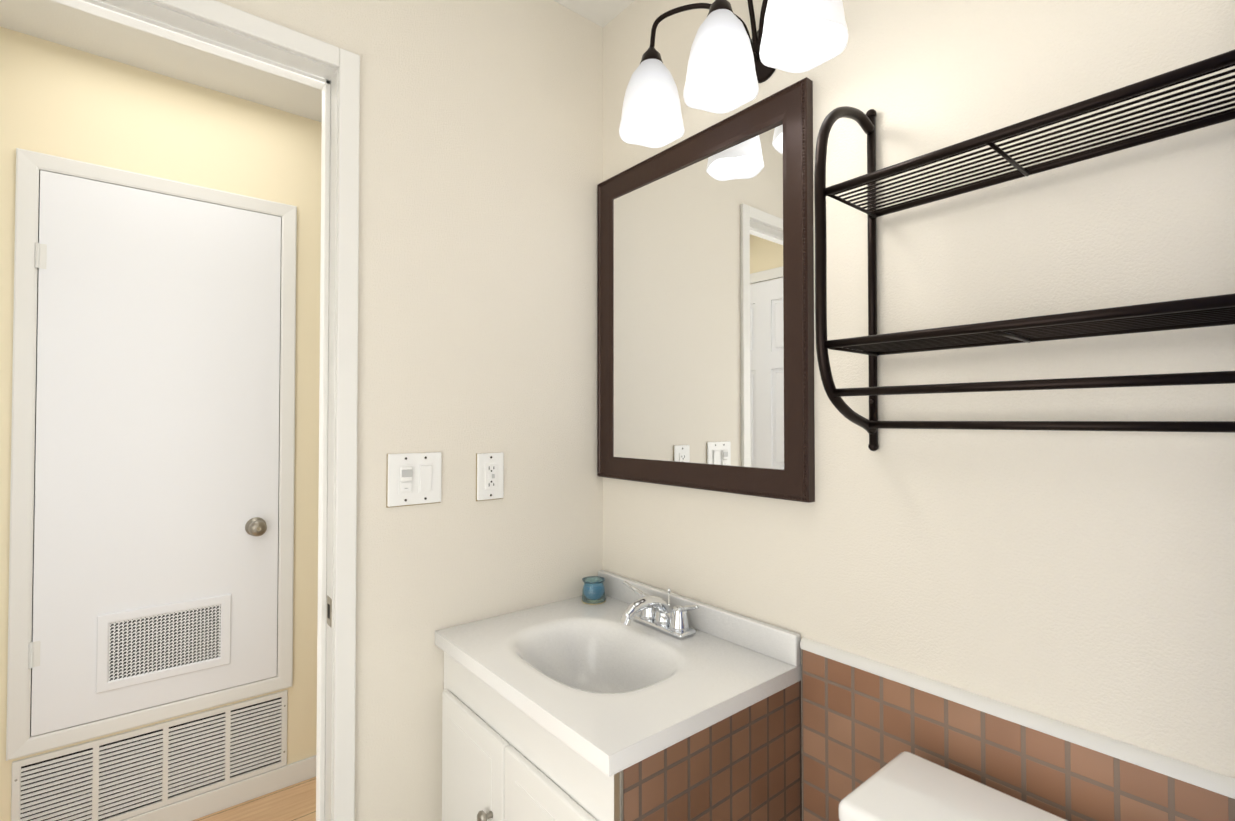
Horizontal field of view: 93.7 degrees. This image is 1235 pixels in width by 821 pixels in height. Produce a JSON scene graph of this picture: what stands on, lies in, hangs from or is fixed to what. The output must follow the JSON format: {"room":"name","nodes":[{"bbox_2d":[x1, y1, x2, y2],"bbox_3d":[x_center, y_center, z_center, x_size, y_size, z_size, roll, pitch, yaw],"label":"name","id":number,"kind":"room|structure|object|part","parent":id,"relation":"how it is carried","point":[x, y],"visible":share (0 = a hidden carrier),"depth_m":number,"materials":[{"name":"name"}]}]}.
{"room":"bathroom","nodes":[
{"label":"bathroom","id":0,"kind":"room"},
{"bbox_2d":[0,27,321,820],"bbox_3d":[-1.357,0.088,1.937,1.720,2.440,0.100,1,-1,-40],"label":"wall","id":1,"kind":"structure","parent":0,"point":[56,99],"depth_m":1.85,"materials":[{"name":"beige paint"}]},
{"bbox_2d":[11,690,287,820],"bbox_3d":[-1.411,1.103,1.805,0.670,0.258,0.010,1,-1,-40],"label":"air vent","id":2,"kind":"object","parent":1,"relation":"in","point":[124,775],"visible":1,"depth_m":1.78,"materials":[{"name":"white metal"}]},
{"bbox_2d":[28,170,280,735],"bbox_3d":[-1.391,0.117,1.794,0.606,1.593,0.070,1,-1,-40],"label":"closet door","id":3,"kind":"structure","parent":1,"relation":"in","point":[155,580],"depth_m":1.79,"materials":[{"name":"white wood"}]},
{"bbox_2d":[6,148,315,820],"bbox_3d":[-1.281,0.291,1.920,1.620,2.032,0.018,1,-1,-40],"label":"door frame","id":4,"kind":"structure","parent":1,"relation":"attached to","point":[21,741],"depth_m":1.71,"materials":[{"name":"white wood"}]},
{"bbox_2d":[0,0,321,121],"bbox_3d":[-1.009,-1.100,1.613,1.620,0.075,0.872,1,-1,-40],"label":"ceiling","id":5,"kind":"structure","parent":0,"point":[64,25],"depth_m":1.72,"materials":[{"name":"white paint"}]},
{"bbox_2d":[193,777,315,820],"bbox_3d":[-1.009,1.342,1.574,1.820,0.080,1.072,1,-1,-40],"label":"floor","id":6,"kind":"structure","parent":0,"point":[296,802],"depth_m":1.91,"materials":[{"name":"brown wood"}]},
{"bbox_2d":[216,0,602,820],"bbox_3d":[-0.656,0.077,1.256,1.506,2.440,0.100,1,-1,-40],"label":"wall","id":7,"kind":"structure","parent":0,"point":[481,151],"depth_m":1.42,"materials":[{"name":"white paint"}]},
{"bbox_2d":[51,0,359,820],"bbox_3d":[-0.927,0.256,1.024,0.848,2.074,0.120,1,-1,-40],"label":"door frame","id":8,"kind":"structure","parent":7,"relation":"attached to","point":[251,40],"depth_m":1.24,"materials":[{"name":"white wood"}]},
{"bbox_2d":[386,452,441,507],"bbox_3d":[-0.466,0.159,1.335,0.126,0.121,0.016,1,-1,-40],"label":"switch plate","id":9,"kind":"object","parent":7,"relation":"attached to","point":[413,478],"visible":1,"depth_m":1.33,"materials":[{"name":"beige plastic"}]},
{"bbox_2d":[476,452,503,500],"bbox_3d":[-0.320,0.167,1.459,0.074,0.119,0.011,1,-1,-40],"label":"outlet plate","id":10,"kind":"object","parent":7,"relation":"attached to","point":[489,476],"visible":1,"depth_m":1.45,"materials":[{"name":"beige plastic"}]},
{"bbox_2d":[553,0,634,26],"bbox_3d":[-0.166,-1.194,0.593,1.820,0.080,3.722,1,-1,-40],"label":"ceiling","id":11,"kind":"structure","parent":0,"point":[602,13],"depth_m":1.64,"materials":[{"name":"white paint"}]},
{"bbox_2d":[597,0,1234,777],"bbox_3d":[0.455,0.075,1.149,0.128,2.440,3.622,1,-1,-40],"label":"wall","id":12,"kind":"structure","parent":0,"point":[1083,580],"depth_m":0.98,"materials":[{"name":"white paint"}]},
{"bbox_3d":[0.170,-0.239,1.427,0.006,0.734,0.568,1,-1,-40],"label":"glass","id":13,"kind":"part","parent":12,"relation":"part of","materials":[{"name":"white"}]},
{"bbox_3d":[0.167,-0.239,1.425,0.028,0.853,0.687,1,-1,-40],"label":"mirror","id":14,"kind":"part","parent":12,"relation":"part of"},
{"bbox_2d":[619,0,847,147],"bbox_3d":[0.234,-0.773,1.191,0.234,0.286,0.536,1,-1,-40],"label":"sconce","id":15,"kind":"object","parent":12,"relation":"attached to","point":[732,64],"visible":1,"depth_m":1.13,"materials":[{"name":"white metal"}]},
{"bbox_2d":[800,637,1234,820],"bbox_3d":[0.978,0.867,0.443,0.024,0.834,1.886,1,-1,-40],"label":"tile wainscot","id":16,"kind":"structure","parent":12,"relation":"attached to","point":[864,719],"depth_m":0.93,"materials":[{"name":"brown tile"}]},
{"bbox_2d":[814,49,1234,450],"bbox_3d":[0.558,-0.245,0.821,0.193,0.632,0.508,1,-1,-40],"label":"shelf rack","id":17,"kind":"object","parent":12,"relation":"attached to","point":[1217,310],"visible":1,"depth_m":0.80,"materials":[{"name":"black metal"}]},
{"bbox_3d":[0.176,1.319,0.139,1.820,0.080,2.650,1,-1,-40],"label":"floor","id":18,"kind":"structure","parent":0,"visible":0},
{"bbox_2d":[435,570,801,820],"bbox_3d":[-0.036,0.863,1.260,0.525,0.868,0.659,1,-1,-40],"label":"bathroom vanity","id":19,"kind":"object","parent":18,"relation":"on","point":[630,700],"visible":1,"depth_m":1.13,"materials":[{"name":"white"}]},
{"bbox_2d":[581,576,605,604],"bbox_3d":[-0.066,0.494,1.591,0.068,0.060,0.068,1,-1,-40],"label":"candle jar","id":20,"kind":"object","parent":19,"relation":"on","point":[593,591],"visible":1,"depth_m":1.57,"materials":[{"name":"blue glass"}]},
{"bbox_2d":[620,581,698,638],"bbox_3d":[0.070,0.475,1.356,0.161,0.090,0.255,1,-1,-40],"label":"faucet","id":21,"kind":"object","parent":19,"relation":"on","point":[650,616],"depth_m":1.35,"materials":[{"name":"silver metal"}]},
{"bbox_2d":[838,751,1067,820],"bbox_3d":[0.359,0.921,0.561,0.697,0.730,0.470,1,-1,-40],"label":"toilet","id":22,"kind":"object","parent":18,"relation":"on","point":[905,786],"visible":1,"depth_m":0.83,"materials":[{"name":"white ceramic"}]}
]}

